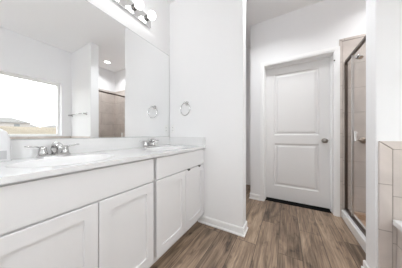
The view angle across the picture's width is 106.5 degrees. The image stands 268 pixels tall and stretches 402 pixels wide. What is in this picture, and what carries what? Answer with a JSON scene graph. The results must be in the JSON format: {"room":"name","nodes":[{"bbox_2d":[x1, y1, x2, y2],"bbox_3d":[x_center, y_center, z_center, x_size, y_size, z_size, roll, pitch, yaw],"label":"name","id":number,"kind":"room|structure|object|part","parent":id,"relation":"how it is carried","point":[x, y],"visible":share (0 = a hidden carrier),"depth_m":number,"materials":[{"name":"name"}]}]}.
{"room":"bathroom","nodes":[
{"label":"bathroom","id":0,"kind":"room"},
{"bbox_2d":[43,0,169,139],"bbox_3d":[-0.672,-0.350,1.645,0.120,2.740,4.200,0,0,30],"label":"wall","id":1,"kind":"structure","parent":0,"point":[158,35],"depth_m":1.71,"materials":[{"name":"white paint"}]},
{"bbox_2d":[0,0,169,139],"bbox_3d":[-0.780,-0.495,1.325,0.008,1.058,1.476,0,0,30],"label":"vanity mirror","id":2,"kind":"object","parent":1,"relation":"attached to","point":[69,69],"visible":1,"depth_m":1.09,"materials":[{"name":"white mirror"}]},
{"bbox_2d":[11,137,169,158],"bbox_3d":[-0.779,0.087,1.314,0.019,0.105,1.474,0,0,30],"label":"backsplash","id":3,"kind":"structure","parent":1,"relation":"attached to","point":[18,151],"depth_m":1.12,"materials":[{"name":"stone"}]},
{"bbox_2d":[113,0,155,28],"bbox_3d":[-0.758,-1.238,1.224,0.144,0.116,0.982,0,0,30],"label":"vanity light","id":4,"kind":"object","parent":1,"relation":"attached to","point":[135,10],"visible":1,"depth_m":1.48,"materials":[{"name":"silver metal"}]},
{"bbox_3d":[-0.599,-1.250,1.449,0.089,0.082,0.082,0,0,30],"label":"bulb","id":5,"kind":"part","parent":4,"relation":"part of","materials":[{"name":"white glass"}]},
{"bbox_3d":[-0.523,-1.250,1.584,0.089,0.082,0.082,0,0,30],"label":"bulb","id":6,"kind":"part","parent":4,"relation":"part of","materials":[{"name":"white glass"}]},
{"bbox_2d":[170,0,245,226],"bbox_3d":[0.035,-0.350,1.796,0.961,2.740,0.130,0,0,30],"label":"wall","id":7,"kind":"structure","parent":0,"point":[208,37],"depth_m":1.66,"materials":[{"name":"white paint"}]},
{"bbox_2d":[180,101,189,115],"bbox_3d":[-0.185,-0.309,1.813,0.161,0.184,0.057,0,0,30],"label":"towel ring","id":8,"kind":"object","parent":7,"relation":"attached to","point":[186,102],"visible":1,"depth_m":1.81,"materials":[{"name":"silver metal"}]},
{"bbox_2d":[198,215,247,236],"bbox_3d":[0.237,0.979,1.682,0.534,0.082,0.168,0,0,30],"label":"baseboard","id":9,"kind":"structure","parent":7,"relation":"attached to","point":[240,231],"depth_m":1.59,"materials":[{"name":"white paint"}]},
{"bbox_2d":[167,0,323,48],"bbox_3d":[0.614,-1.770,0.917,3.076,0.100,4.200,0,0,30],"label":"ceiling","id":10,"kind":"structure","parent":0,"point":[257,11],"depth_m":2.06,"materials":[{"name":"white paint"}]},
{"bbox_2d":[246,48,249,180],"bbox_3d":[1.677,-0.350,2.671,2.956,2.740,0.100,0,0,30],"label":"wall","id":11,"kind":"structure","parent":0,"point":[247,50],"depth_m":3.02,"materials":[{"name":"white paint"}]},
{"bbox_2d":[249,193,259,200],"bbox_3d":[0.990,0.979,2.612,0.167,0.082,0.639,0,0,30],"label":"baseboard","id":12,"kind":"structure","parent":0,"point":[252,196],"depth_m":2.34,"materials":[{"name":"white paint"}]},
{"bbox_2d":[150,185,365,267],"bbox_3d":[0.614,1.070,0.917,3.076,0.100,4.200,0,0,30],"label":"floor","id":13,"kind":"structure","parent":0,"point":[278,235],"depth_m":1.40,"materials":[{"name":"brown wood"}]},
{"bbox_2d":[0,158,153,267],"bbox_3d":[-0.739,0.591,0.872,0.521,0.858,0.729,0,0,30],"label":"vanity cabinet","id":14,"kind":"object","parent":13,"relation":"on","point":[99,217],"visible":0.91,"depth_m":0.69,"materials":[{"name":"white paint"}]},
{"bbox_3d":[-0.606,0.619,0.597,0.020,0.558,0.355,0,0,30],"label":"door","id":15,"kind":"part","parent":14,"relation":"part of","materials":[{"name":"white paint"}]},
{"bbox_3d":[-0.518,0.252,0.753,0.020,0.156,0.714,0,0,30],"label":"drawer","id":16,"kind":"part","parent":14,"relation":"part of","materials":[{"name":"white paint"}]},
{"bbox_3d":[-0.429,0.619,0.909,0.020,0.558,0.355,0,0,30],"label":"door","id":17,"kind":"part","parent":14,"relation":"part of","materials":[{"name":"white paint"}]},
{"bbox_2d":[148,149,203,267],"bbox_3d":[-0.364,0.591,1.525,0.529,0.858,0.729,0,0,30],"label":"vanity cabinet","id":18,"kind":"object","parent":13,"relation":"on","point":[178,181],"visible":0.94,"depth_m":1.28,"materials":[{"name":"white paint"}]},
{"bbox_2d":[0,137,205,183],"bbox_3d":[-0.549,0.153,1.194,0.538,0.237,1.492,0,0,30],"label":"countertop","id":19,"kind":"structure","parent":18,"relation":"on","point":[90,153],"depth_m":0.97,"materials":[{"name":"stone"}]},
{"bbox_2d":[0,128,10,161],"bbox_3d":[-1.045,0.028,0.751,0.069,0.224,0.114,0,0,30],"label":"soap bottle","id":20,"kind":"object","parent":19,"relation":"on","point":[5,141],"visible":1,"depth_m":0.77,"materials":[{"name":"white plastic"}]},
{"bbox_2d":[24,142,78,157],"bbox_3d":[-0.878,0.094,0.917,0.145,0.092,0.253,0,0,30],"label":"faucet","id":21,"kind":"object","parent":19,"relation":"on","point":[64,151],"visible":1,"depth_m":0.90,"materials":[{"name":"silver metal"}]},
{"bbox_3d":[-0.943,0.099,0.895,0.045,0.051,0.045,0,0,30],"label":"handle","id":22,"kind":"part","parent":21,"relation":"part of","materials":[{"name":"silver metal"}]},
{"bbox_3d":[-0.918,0.131,0.940,0.054,0.018,0.160,0,0,30],"label":"plate","id":23,"kind":"part","parent":21,"relation":"part of","materials":[{"name":"silver metal"}]},
{"bbox_3d":[-0.875,0.088,0.916,0.138,0.080,0.038,0,0,30],"label":"spout","id":24,"kind":"part","parent":21,"relation":"part of","materials":[{"name":"silver metal"}]},
{"bbox_3d":[-0.893,0.099,0.984,0.045,0.051,0.045,0,0,30],"label":"handle","id":25,"kind":"part","parent":21,"relation":"part of","materials":[{"name":"silver metal"}]},
{"bbox_2d":[5,154,114,167],"bbox_3d":[-0.716,0.206,0.825,0.330,0.132,0.444,0,0,30],"label":"basin","id":26,"kind":"object","parent":19,"relation":"in","point":[84,158],"depth_m":0.87,"materials":[{"name":"white ceramic"}]},
{"bbox_2d":[140,139,158,147],"bbox_3d":[-0.508,0.094,1.571,0.145,0.092,0.253,0,0,30],"label":"faucet","id":27,"kind":"object","parent":19,"relation":"on","point":[151,143],"visible":0.99,"depth_m":1.55,"materials":[{"name":"silver metal"}]},
{"bbox_3d":[-0.505,0.088,1.569,0.138,0.080,0.038,0,0,30],"label":"spout","id":28,"kind":"part","parent":27,"relation":"part of","materials":[{"name":"silver metal"}]},
{"bbox_2d":[144,146,184,150],"bbox_3d":[-0.346,0.206,1.479,0.330,0.132,0.444,0,0,30],"label":"basin","id":29,"kind":"object","parent":19,"relation":"in","point":[163,148],"depth_m":1.61,"materials":[{"name":"white ceramic"}]},
{"bbox_3d":[-0.240,0.619,1.242,0.020,0.558,0.355,0,0,30],"label":"door","id":30,"kind":"part","parent":18,"relation":"part of","materials":[{"name":"white paint"}]},
{"bbox_3d":[-0.152,0.252,1.399,0.020,0.156,0.714,0,0,30],"label":"drawer","id":31,"kind":"part","parent":18,"relation":"part of","materials":[{"name":"white paint"}]},
{"bbox_3d":[-0.063,0.619,1.555,0.020,0.558,0.355,0,0,30],"label":"door","id":32,"kind":"part","parent":18,"relation":"part of","materials":[{"name":"white paint"}]},
{"bbox_2d":[341,210,365,252],"bbox_3d":[1.546,0.970,1.433,0.102,0.100,0.876,0,0,30],"label":"curb","id":33,"kind":"object","parent":13,"relation":"on","point":[360,237],"visible":0.44,"depth_m":1.50,"materials":[{"name":"white plastic"}]},
{"bbox_2d":[344,35,365,236],"bbox_3d":[1.535,0.017,1.439,0.040,1.804,0.876,0,0,30],"label":"shower enclosure","id":34,"kind":"object","parent":33,"relation":"on","point":[351,56],"visible":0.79,"depth_m":1.64,"materials":[{"name":"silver metal"}]},
{"bbox_3d":[1.752,0.018,1.810,0.026,1.749,0.018,0,0,30],"label":"wall post","id":35,"kind":"part","parent":34,"relation":"part of","materials":[{"name":"brown metal"}]},
{"bbox_3d":[1.652,0.018,1.633,0.018,1.749,0.018,0,0,30],"label":"strike post","id":36,"kind":"part","parent":34,"relation":"part of","materials":[{"name":"silver metal"}]},
{"bbox_3d":[1.540,0.906,1.436,0.028,0.028,0.876,0,0,30],"label":"sill rail","id":37,"kind":"part","parent":34,"relation":"part of","materials":[{"name":"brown metal"}]},
{"bbox_2d":[354,211,365,226],"bbox_3d":[1.938,0.968,1.208,0.801,0.105,0.880,0,0,30],"label":"shower pan","id":38,"kind":"object","parent":13,"relation":"on","point":[361,216],"visible":0.02,"depth_m":1.73,"materials":[{"name":"beige tile"}]},
{"bbox_2d":[393,220,401,267],"bbox_3d":[1.137,0.775,0.095,0.724,0.490,1.527,0,0,30],"label":"bathtub","id":39,"kind":"object","parent":13,"relation":"on","point":[397,223],"visible":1,"depth_m":0.91,"materials":[{"name":"ceramic"}]},
{"bbox_2d":[393,220,401,231],"bbox_3d":[1.137,0.728,0.095,0.724,0.395,1.527,0,0,30],"label":"basin","id":40,"kind":"object","parent":39,"relation":"in","point":[397,223],"depth_m":0.90,"materials":[{"name":"white ceramic"}]},
{"bbox_2d":[250,0,365,194],"bbox_3d":[1.686,-0.350,1.952,1.991,2.740,0.140,0,0,30],"label":"wall","id":41,"kind":"structure","parent":0,"point":[321,25],"depth_m":2.10,"materials":[{"name":"white paint"}]},
{"bbox_2d":[260,46,339,216],"bbox_3d":[1.350,-0.033,2.143,0.922,2.105,0.185,0,0,30],"label":"door","id":42,"kind":"structure","parent":41,"relation":"attached to","point":[300,94],"depth_m":2.15,"materials":[{"name":"white paint"}]},
{"bbox_2d":[339,33,365,216],"bbox_3d":[2.111,-0.072,1.625,0.929,2.185,0.012,0,0,30],"label":"tile","id":43,"kind":"structure","parent":41,"relation":"attached to","point":[347,45],"depth_m":1.78,"materials":[{"name":"beige tile"}]},
{"bbox_2d":[355,54,363,58],"bbox_3d":[1.822,-0.893,1.725,0.052,0.085,0.101,0,0,30],"label":"showerhead","id":44,"kind":"object","parent":43,"relation":"attached to","point":[358,56],"visible":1,"depth_m":1.71,"materials":[{"name":"silver metal"}]},
{"bbox_2d":[357,137,365,143],"bbox_3d":[1.863,0.075,1.731,0.107,0.072,0.049,0,0,30],"label":"shower valve","id":45,"kind":"object","parent":43,"relation":"attached to","point":[363,139],"visible":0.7,"depth_m":1.73,"materials":[{"name":"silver metal"}]},
{"bbox_2d":[366,0,401,267],"bbox_3d":[1.609,-0.350,0.801,0.990,2.740,0.140,0,0,30],"label":"wall","id":46,"kind":"structure","parent":0,"point":[383,17],"depth_m":0.98,"materials":[{"name":"white paint"}]},
{"bbox_2d":[361,260,368,267],"bbox_3d":[1.190,0.978,1.049,0.054,0.085,0.160,0,0,30],"label":"baseboard","id":47,"kind":"structure","parent":46,"relation":"attached to","point":[365,265],"depth_m":1.10,"materials":[{"name":"white paint"}]},
{"bbox_2d":[378,141,401,267],"bbox_3d":[1.492,0.532,0.780,0.783,0.975,0.012,0,0,30],"label":"tile","id":48,"kind":"structure","parent":46,"relation":"attached to","point":[389,152],"depth_m":0.95,"materials":[{"name":"beige tile"}]}
]}

